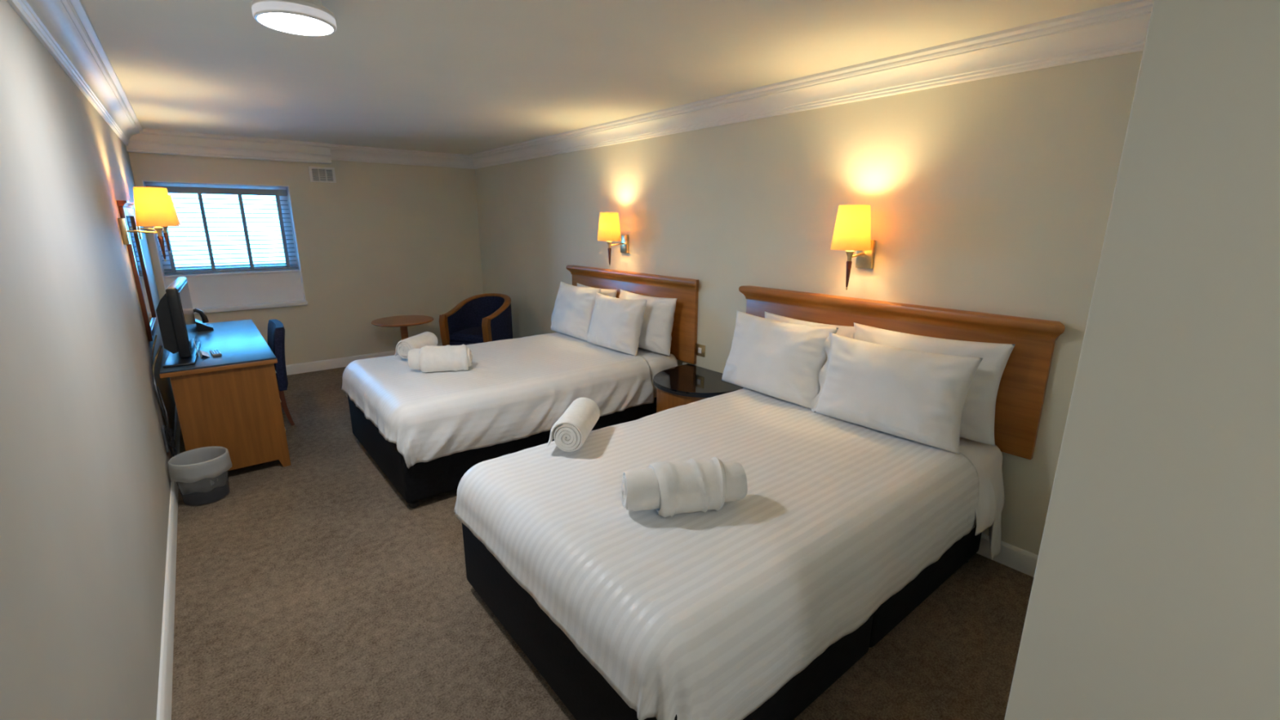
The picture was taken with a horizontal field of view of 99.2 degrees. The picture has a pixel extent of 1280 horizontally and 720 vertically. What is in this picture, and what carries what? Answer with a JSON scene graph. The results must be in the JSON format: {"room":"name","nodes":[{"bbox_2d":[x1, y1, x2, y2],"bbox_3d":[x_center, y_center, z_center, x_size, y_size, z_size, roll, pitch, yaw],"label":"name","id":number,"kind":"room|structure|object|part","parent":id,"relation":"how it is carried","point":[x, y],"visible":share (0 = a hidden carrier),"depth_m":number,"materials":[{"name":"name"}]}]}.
{"room":"hotel room","nodes":[
{"label":"hotel room","id":0,"kind":"room"},
{"bbox_2d":[0,0,175,719],"bbox_3d":[-1.744,0.016,1.631,0.120,2.355,9.042,-11,18,-37],"label":"wall","id":1,"kind":"structure","parent":0,"point":[85,480],"depth_m":1.47,"materials":[{"name":"paint"}]},
{"bbox_2d":[6,0,142,146],"bbox_3d":[-1.605,-1.064,1.390,0.133,0.143,8.922,-11,18,-37],"label":"trim","id":2,"kind":"structure","parent":1,"relation":"attached to","point":[64,28],"depth_m":2.31,"materials":[{"name":"white paint"}]},
{"bbox_2d":[115,200,157,341],"bbox_3d":[-3.361,-0.616,3.676,0.045,0.862,0.860,-11,18,-37],"label":"wall mirror","id":3,"kind":"object","parent":1,"relation":"attached to","point":[126,211],"visible":0.99,"depth_m":3.62,"materials":[{"name":"red wood"}]},
{"bbox_2d":[125,215,154,327],"bbox_3d":[-3.373,-0.598,3.670,0.006,0.730,0.700,-11,18,-37],"label":"mirror glass","id":4,"kind":"object","parent":3,"relation":"attached to","point":[131,220],"depth_m":3.79,"materials":[{"name":"silver mirror"}]},
{"bbox_2d":[117,186,178,261],"bbox_3d":[-2.929,-0.805,3.257,0.266,0.432,0.196,-11,18,-37],"label":"wall lamp","id":5,"kind":"object","parent":1,"relation":"attached to","point":[153,206],"visible":1,"depth_m":3.19,"materials":[{"name":"yellow fabric"}]},
{"bbox_3d":[-2.957,-0.763,3.245,0.143,0.022,0.012,-11,18,-37],"label":"arm","id":6,"kind":"part","parent":5,"relation":"part of","materials":[{"name":"gold metal"}]},
{"bbox_3d":[-2.901,-0.912,3.252,0.196,0.222,0.196,-11,18,-37],"label":"lamp shade","id":7,"kind":"part","parent":5,"relation":"part of","materials":[{"name":"yellow fabric"}]},
{"bbox_2d":[135,195,180,253],"bbox_3d":[-3.650,-1.028,4.124,0.266,0.432,0.196,-11,18,-37],"label":"wall lamp","id":8,"kind":"object","parent":1,"relation":"attached to","point":[165,228],"visible":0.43,"depth_m":4.15,"materials":[{"name":"yellow fabric"}]},
{"bbox_3d":[-3.678,-0.985,4.112,0.143,0.022,0.012,-11,18,-37],"label":"arm","id":9,"kind":"part","parent":8,"relation":"part of","materials":[{"name":"gold metal"}]},
{"bbox_3d":[-3.623,-1.135,4.120,0.196,0.222,0.196,-11,18,-37],"label":"lamp shade","id":10,"kind":"part","parent":8,"relation":"part of","materials":[{"name":"yellow fabric"}]},
{"bbox_2d":[151,345,172,455],"bbox_3d":[-2.835,0.302,3.267,0.041,0.743,0.302,-9,17,-32],"label":"power cable","id":11,"kind":"object","parent":1,"relation":"attached to","point":[160,346],"visible":0.75,"depth_m":3.15,"materials":[{"name":"black plastic"}]},
{"bbox_2d":[151,334,177,457],"bbox_3d":[-2.888,0.226,3.300,0.042,0.689,0.492,-11,18,-37],"label":"cable","id":12,"kind":"object","parent":1,"relation":"attached to","point":[174,450],"visible":0.77,"depth_m":3.18,"materials":[{"name":"black plastic"}]},
{"bbox_2d":[160,425,175,453],"bbox_3d":[-2.842,0.471,3.286,0.046,0.150,0.090,-11,18,-37],"label":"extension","id":13,"kind":"object","parent":1,"relation":"attached to","point":[163,431],"visible":0.7,"depth_m":3.25,"materials":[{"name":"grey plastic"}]},
{"bbox_2d":[156,405,180,719],"bbox_3d":[-1.657,1.106,1.904,0.016,0.108,8.922,-11,18,-37],"label":"baseboard","id":14,"kind":"structure","parent":1,"relation":"attached to","point":[166,668],"depth_m":2.19,"materials":[{"name":"white paint"}]},
{"bbox_2d":[128,151,483,364],"bbox_3d":[-3.369,-1.126,6.100,3.138,2.355,0.420,-11,18,-37],"label":"wall","id":15,"kind":"structure","parent":0,"point":[381,240],"depth_m":6.05,"materials":[{"name":"paint"}]},
{"bbox_2d":[142,180,307,314],"bbox_3d":[-4.049,-1.108,5.389,1.139,1.211,0.265,-11,18,-37],"label":"window","id":16,"kind":"structure","parent":15,"relation":"in","point":[221,291],"depth_m":5.49,"materials":[{"name":"white paint"}]},
{"bbox_2d":[146,185,297,274],"bbox_3d":[-4.063,-1.277,5.371,1.083,0.800,0.056,-11,18,-37],"label":"blind","id":17,"kind":"object","parent":16,"relation":"attached to","point":[199,191],"visible":0.88,"depth_m":5.36,"materials":[{"name":"white plastic"}]},
{"bbox_3d":[-4.064,-0.898,5.468,1.083,0.018,0.052,-11,18,-37],"label":"rail","id":18,"kind":"part","parent":17,"relation":"part of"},
{"bbox_3d":[-4.004,-0.527,5.477,1.139,0.042,0.115,-11,18,-37],"label":"sill","id":19,"kind":"part","parent":16,"relation":"part of","materials":[{"name":"white paint"}]},
{"bbox_2d":[125,128,331,164],"bbox_3d":[-3.797,-1.997,5.128,1.555,0.189,0.172,-11,18,-37],"label":"trim","id":20,"kind":"structure","parent":15,"relation":"attached to","point":[148,140],"depth_m":5.04,"materials":[{"name":"white paint"}]},
{"bbox_2d":[308,166,336,182],"bbox_3d":[-3.299,-1.925,5.660,0.236,0.150,0.022,-11,18,-37],"label":"air vent","id":21,"kind":"object","parent":15,"relation":"in","point":[317,174],"visible":1,"depth_m":5.66,"materials":[{"name":"white paint"}]},
{"bbox_2d":[285,343,442,375],"bbox_3d":[-3.236,0.005,6.212,3.106,0.108,0.016,-11,18,-37],"label":"baseboard","id":22,"kind":"structure","parent":15,"relation":"attached to","point":[315,366],"depth_m":6.03,"materials":[{"name":"white paint"}]},
{"bbox_2d":[329,143,474,168],"bbox_3d":[-2.609,-2.259,6.075,1.638,0.143,0.133,-11,18,-37],"label":"trim","id":23,"kind":"structure","parent":15,"relation":"attached to","point":[339,152],"depth_m":6.03,"materials":[{"name":"white paint"}]},
{"bbox_2d":[171,366,1033,719],"bbox_3d":[-0.479,0.957,2.925,3.378,0.100,9.042,-11,18,-37],"label":"floor","id":24,"kind":"structure","parent":0,"point":[310,588],"depth_m":2.26,"materials":[{"name":"carpet"}]},
{"bbox_2d":[168,446,231,495],"bbox_3d":[-2.573,0.687,3.208,0.288,0.272,0.286,-11,18,-37],"label":"waste bin","id":25,"kind":"object","parent":24,"relation":"on","point":[202,469],"visible":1,"depth_m":3.14,"materials":[{"name":"grey plastic"}]},
{"bbox_2d":[159,319,291,471],"bbox_3d":[-3.097,0.220,4.063,0.575,0.752,1.776,-11,18,-37],"label":"desk","id":26,"kind":"object","parent":24,"relation":"on","point":[231,401],"visible":0.93,"depth_m":3.44,"materials":[{"name":"laminate"}]},
{"bbox_2d":[155,276,200,368],"bbox_3d":[-3.014,-0.273,3.550,0.150,0.455,0.920,-10,17,-35],"label":"television","id":27,"kind":"object","parent":26,"relation":"on","point":[175,311],"visible":1,"depth_m":3.30,"materials":[{"name":"black plastic"}]},
{"bbox_2d":[193,308,213,331],"bbox_3d":[-3.492,-0.326,4.317,0.148,0.178,0.160,-11,18,-37],"label":"telephone","id":28,"kind":"object","parent":26,"relation":"on","point":[202,326],"visible":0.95,"depth_m":4.29,"materials":[{"name":"black plastic"}]},
{"bbox_2d":[199,350,210,358],"bbox_3d":[-2.810,-0.041,3.513,0.048,0.026,0.170,-12,19,-40],"label":"folded card","id":29,"kind":"object","parent":26,"relation":"on","point":[202,353],"visible":1,"depth_m":3.51,"materials":[{"name":"white paper"}]},
{"bbox_2d":[209,349,222,356],"bbox_3d":[-2.765,-0.047,3.548,0.048,0.021,0.170,-13,19,-41],"label":"remote control","id":30,"kind":"object","parent":26,"relation":"on","point":[215,353],"visible":1,"depth_m":3.51,"materials":[{"name":"grey plastic"}]},
{"bbox_3d":[-2.558,0.400,3.436,0.513,0.715,0.024,-11,18,-37],"label":"panel","id":31,"kind":"part","parent":26,"relation":"part of","materials":[{"name":"brown wood"}]},
{"bbox_2d":[267,319,294,425],"bbox_3d":[-3.073,0.127,4.338,0.499,0.804,0.450,-11,18,-37],"label":"desk chair","id":32,"kind":"object","parent":24,"relation":"on","point":[276,330],"visible":0.5,"depth_m":4.26,"materials":[{"name":"blue fabric"}]},
{"bbox_3d":[-2.928,-0.048,4.414,0.126,0.500,0.450,-11,18,-37],"label":"backrest","id":33,"kind":"part","parent":32,"relation":"part of","materials":[{"name":"blue fabric"}]},
{"bbox_3d":[-2.824,0.334,4.337,0.075,0.404,0.039,-11,18,-37],"label":"leg","id":34,"kind":"part","parent":32,"relation":"part of","materials":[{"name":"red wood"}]},
{"bbox_2d":[370,315,434,339],"bbox_3d":[-2.566,-0.164,5.964,0.628,0.560,0.628,-11,18,-37],"label":"round side table","id":35,"kind":"object","parent":24,"relation":"on","point":[403,322],"visible":0.66,"depth_m":5.86,"materials":[{"name":"brown wood"}]},
{"bbox_2d":[439,293,512,346],"bbox_3d":[-1.699,-0.277,5.904,0.620,0.822,0.646,6,15,20],"label":"tub chair","id":36,"kind":"object","parent":24,"relation":"on","point":[482,317],"visible":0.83,"depth_m":5.79,"materials":[{"name":"blue fabric"}]},
{"bbox_3d":[-2.051,-0.157,5.763,0.072,0.651,0.082,6,15,20],"label":"post","id":37,"kind":"part","parent":36,"relation":"part of","materials":[{"name":"brown wood"}]},
{"bbox_3d":[-1.702,-0.137,5.932,0.482,0.190,0.523,6,15,20],"label":"seat","id":38,"kind":"part","parent":36,"relation":"part of","materials":[{"name":"blue fabric"}]},
{"bbox_2d":[449,326,483,343],"bbox_3d":[-1.702,-0.276,5.896,0.475,0.093,0.515,6,15,20],"label":"seat cushion","id":39,"kind":"object","parent":36,"relation":"on","point":[462,335],"depth_m":5.72,"materials":[{"name":"blue fabric"}]},
{"bbox_3d":[-1.692,-0.581,5.844,0.620,0.203,0.610,6,15,20],"label":"arm rail","id":40,"kind":"part","parent":36,"relation":"part of","materials":[{"name":"brown wood"}]},
{"bbox_3d":[-1.551,-0.108,5.576,0.072,0.651,0.082,6,15,20],"label":"post","id":41,"kind":"part","parent":36,"relation":"part of","materials":[{"name":"brown wood"}]},
{"bbox_2d":[347,395,656,507],"bbox_3d":[-0.944,0.297,4.138,2.033,0.578,1.350,-11,18,-37],"label":"double bed","id":42,"kind":"object","parent":24,"relation":"on","point":[422,480],"visible":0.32,"depth_m":3.27,"materials":[{"name":"black fabric"}]},
{"bbox_2d":[341,332,654,468],"bbox_3d":[-1.065,0.166,4.004,1.827,0.360,1.488,-11,18,-37],"label":"duvet","id":43,"kind":"object","parent":42,"relation":"on","point":[516,388],"visible":0.92,"depth_m":3.48,"materials":[{"name":"fabric"}]},
{"bbox_2d":[394,331,437,359],"bbox_3d":[-1.659,-0.114,4.039,0.163,0.140,0.366,3,14,10],"label":"rolled towel","id":44,"kind":"object","parent":43,"relation":"on","point":[418,341],"visible":0.91,"depth_m":3.92,"materials":[{"name":"white fabric"}]},
{"bbox_2d":[408,344,472,372],"bbox_3d":[-1.334,-0.016,3.643,0.410,0.169,0.189,-3,15,-11],"label":"towel","id":45,"kind":"object","parent":43,"relation":"on","point":[430,358],"visible":1,"depth_m":3.58,"materials":[{"name":"white fabric"}]},
{"bbox_2d":[550,281,600,341],"bbox_3d":[-0.580,-0.431,4.749,0.240,0.442,0.660,-11,18,-37],"label":"pillow","id":46,"kind":"object","parent":43,"relation":"on","point":[571,315],"visible":0.91,"depth_m":4.62,"materials":[{"name":"white fabric"}]},
{"bbox_2d":[586,292,646,355],"bbox_3d":[-0.205,-0.288,4.259,0.246,0.412,0.620,-12,19,-39],"label":"pillow","id":47,"kind":"object","parent":43,"relation":"on","point":[615,324],"visible":1,"depth_m":4.12,"materials":[{"name":"white fabric"}]},
{"bbox_2d":[636,347,678,397],"bbox_3d":[-0.275,-0.007,4.614,0.327,0.296,1.453,-11,18,-37],"label":"sheet","id":48,"kind":"object","parent":42,"relation":"on","point":[658,362],"visible":0.12,"depth_m":4.11,"materials":[{"name":"white fabric"}]},
{"bbox_2d":[577,283,617,297],"bbox_3d":[-0.411,-0.440,4.822,0.178,0.427,0.620,-11,18,-37],"label":"pillow","id":49,"kind":"object","parent":48,"relation":"on","point":[610,292],"visible":0.08,"depth_m":4.61,"materials":[{"name":"white fabric"}]},
{"bbox_2d":[618,289,677,356],"bbox_3d":[0.023,-0.306,4.296,0.199,0.431,0.700,-11,18,-37],"label":"pillow","id":50,"kind":"object","parent":48,"relation":"on","point":[655,336],"visible":0.52,"depth_m":4.10,"materials":[{"name":"white fabric"}]},
{"bbox_2d":[653,364,743,413],"bbox_3d":[0.377,0.403,3.792,0.540,0.550,0.700,-11,18,-37],"label":"nightstand","id":51,"kind":"object","parent":24,"relation":"on","point":[682,384],"visible":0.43,"depth_m":3.63,"materials":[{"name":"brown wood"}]},
{"bbox_3d":[0.378,0.157,3.729,0.540,0.018,0.700,-11,18,-37],"label":"edge trim","id":52,"kind":"part","parent":51,"relation":"part of","materials":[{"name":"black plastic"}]},
{"bbox_3d":[0.379,0.142,3.726,0.537,0.012,0.694,-11,18,-37],"label":"glass","id":53,"kind":"part","parent":51,"relation":"part of","materials":[{"name":"black glass"}]},
{"bbox_2d":[462,523,982,719],"bbox_3d":[0.437,0.723,2.478,2.033,0.578,1.350,-11,18,-37],"label":"double bed","id":54,"kind":"object","parent":24,"relation":"on","point":[583,690],"visible":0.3,"depth_m":1.89,"materials":[{"name":"black fabric"}]},
{"bbox_2d":[453,388,979,719],"bbox_3d":[0.316,0.587,2.345,1.821,0.353,1.461,-11,18,-37],"label":"duvet","id":55,"kind":"object","parent":54,"relation":"on","point":[695,615],"visible":0.91,"depth_m":1.80,"materials":[{"name":"fabric"}]},
{"bbox_2d":[546,397,599,452],"bbox_3d":[-0.297,0.284,2.470,0.172,0.147,0.357,2,14,8],"label":"rolled towel","id":56,"kind":"object","parent":55,"relation":"on","point":[570,432],"visible":1,"depth_m":2.32,"materials":[{"name":"white fabric"}]},
{"bbox_2d":[621,457,747,517],"bbox_3d":[0.153,0.432,1.892,0.441,0.171,0.198,-3,15,-11],"label":"towel","id":57,"kind":"object","parent":55,"relation":"on","point":[692,485],"visible":1,"depth_m":1.83,"materials":[{"name":"white fabric"}]},
{"bbox_2d":[721,311,838,408],"bbox_3d":[0.766,-0.016,3.137,0.231,0.439,0.720,-10,18,-36],"label":"pillow","id":58,"kind":"object","parent":55,"relation":"on","point":[780,360],"visible":0.95,"depth_m":3.03,"materials":[{"name":"white fabric"}]},
{"bbox_2d":[810,333,982,454],"bbox_3d":[1.175,0.135,2.602,0.243,0.417,0.736,-12,19,-39],"label":"pillow","id":59,"kind":"object","parent":55,"relation":"on","point":[916,396],"visible":1,"depth_m":2.49,"materials":[{"name":"white fabric"}]},
{"bbox_2d":[742,387,1004,559],"bbox_3d":[1.104,0.532,2.985,0.327,0.531,1.528,-11,18,-37],"label":"sheet","id":60,"kind":"object","parent":54,"relation":"on","point":[987,460],"visible":0.22,"depth_m":2.44,"materials":[{"name":"white fabric"}]},
{"bbox_2d":[764,311,855,338],"bbox_3d":[0.957,-0.022,3.177,0.178,0.437,0.660,-11,18,-37],"label":"pillow","id":61,"kind":"object","parent":60,"relation":"on","point":[844,331],"visible":0.11,"depth_m":3.09,"materials":[{"name":"white fabric"}]},
{"bbox_2d":[853,322,1015,446],"bbox_3d":[1.364,0.093,2.682,0.184,0.472,0.768,-11,18,-37],"label":"pillow","id":62,"kind":"object","parent":60,"relation":"on","point":[978,415],"visible":0.38,"depth_m":2.45,"materials":[{"name":"white fabric"}]},
{"bbox_2d":[80,0,1131,155],"bbox_3d":[-0.473,-1.423,2.319,3.378,0.100,9.042,-11,18,-37],"label":"ceiling","id":63,"kind":"structure","parent":0,"point":[457,77],"depth_m":2.58,"materials":[{"name":"paint"}]},
{"bbox_2d":[251,0,337,35],"bbox_3d":[-1.204,-1.216,1.901,0.254,0.098,0.251,-11,18,-37],"label":"ceiling light","id":64,"kind":"object","parent":63,"relation":"attached to","point":[300,17],"visible":1,"depth_m":1.85,"materials":[{"name":"white paint"}]},
{"bbox_2d":[257,13,332,35],"bbox_3d":[-1.205,-1.174,1.911,0.223,0.012,0.223,-11,18,-37],"label":"diffuser","id":65,"kind":"object","parent":64,"relation":"attached to","point":[300,24],"depth_m":1.88,"materials":[{"name":"white plastic"}]},
{"bbox_2d":[475,50,1143,555],"bbox_3d":[0.042,-0.713,4.514,0.120,2.355,6.652,-11,18,-37],"label":"wall","id":66,"kind":"structure","parent":0,"point":[994,195],"depth_m":2.83,"materials":[{"name":"paint"}]},
{"bbox_2d":[597,212,628,266],"bbox_3d":[-0.222,-0.985,4.468,0.266,0.432,0.196,-11,18,-37],"label":"wall lamp","id":67,"kind":"object","parent":66,"relation":"attached to","point":[609,228],"visible":1,"depth_m":4.36,"materials":[{"name":"yellow fabric"}]},
{"bbox_3d":[-0.249,-1.082,4.421,0.196,0.222,0.196,-11,18,-37],"label":"lamp shade","id":68,"kind":"part","parent":67,"relation":"part of","materials":[{"name":"yellow fabric"}]},
{"bbox_3d":[-0.195,-0.954,4.499,0.143,0.022,0.012,-11,18,-37],"label":"arm","id":69,"kind":"part","parent":67,"relation":"part of","materials":[{"name":"gold metal"}]},
{"bbox_2d":[565,265,698,364],"bbox_3d":[-0.130,-0.436,4.649,0.067,0.631,1.766,-11,18,-37],"label":"headboard","id":70,"kind":"object","parent":66,"relation":"attached to","point":[684,331],"visible":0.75,"depth_m":4.21,"materials":[{"name":"brown wood"}]},
{"bbox_3d":[-0.129,-0.700,4.582,0.067,0.086,1.766,-11,18,-37],"label":"moulding","id":71,"kind":"part","parent":70,"relation":"part of","materials":[{"name":"brown wood"}]},
{"bbox_2d":[696,343,705,356],"bbox_3d":[0.448,-0.071,4.047,0.014,0.088,0.088,-11,18,-37],"label":"wall switch","id":72,"kind":"object","parent":66,"relation":"attached to","point":[700,349],"visible":1,"depth_m":4.04,"materials":[{"name":"gold metal"}]},
{"bbox_2d":[467,0,1153,168],"bbox_3d":[-0.015,-1.754,4.119,0.133,0.143,6.532,-11,18,-37],"label":"trim","id":73,"kind":"structure","parent":66,"relation":"attached to","point":[1119,28],"depth_m":2.62,"materials":[{"name":"white paint"}]},
{"bbox_2d":[830,204,875,289],"bbox_3d":[1.120,-0.585,2.850,0.266,0.432,0.196,-11,18,-37],"label":"wall lamp","id":74,"kind":"object","parent":66,"relation":"attached to","point":[852,232],"visible":1,"depth_m":2.75,"materials":[{"name":"yellow fabric"}]},
{"bbox_3d":[1.093,-0.681,2.803,0.196,0.222,0.196,-11,18,-37],"label":"lamp shade","id":75,"kind":"part","parent":74,"relation":"part of","materials":[{"name":"yellow fabric"}]},
{"bbox_3d":[1.148,-0.553,2.882,0.143,0.022,0.012,-11,18,-37],"label":"arm","id":76,"kind":"part","parent":74,"relation":"part of","materials":[{"name":"gold metal"}]},
{"bbox_2d":[738,285,1065,459],"bbox_3d":[1.230,-0.017,3.014,0.067,0.631,1.766,-11,18,-37],"label":"headboard","id":77,"kind":"object","parent":66,"relation":"attached to","point":[1020,400],"visible":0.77,"depth_m":2.53,"materials":[{"name":"brown wood"}]},
{"bbox_3d":[1.231,-0.281,2.947,0.067,0.086,1.766,-11,18,-37],"label":"moulding","id":78,"kind":"part","parent":77,"relation":"part of","materials":[{"name":"brown wood"}]},
{"bbox_2d":[976,533,1038,577],"bbox_3d":[0.024,0.398,4.705,0.016,0.108,6.532,-11,18,-37],"label":"baseboard","id":79,"kind":"structure","parent":66,"relation":"attached to","point":[1013,557],"depth_m":2.59,"materials":[{"name":"white paint"}]},
{"bbox_2d":[1004,0,1279,719],"bbox_3d":[2.144,0.306,0.530,2.008,2.355,2.390,-11,18,-37],"label":"wall partition","id":80,"kind":"structure","parent":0,"point":[1155,593],"depth_m":0.69,"materials":[{"name":"paint"}]}
]}

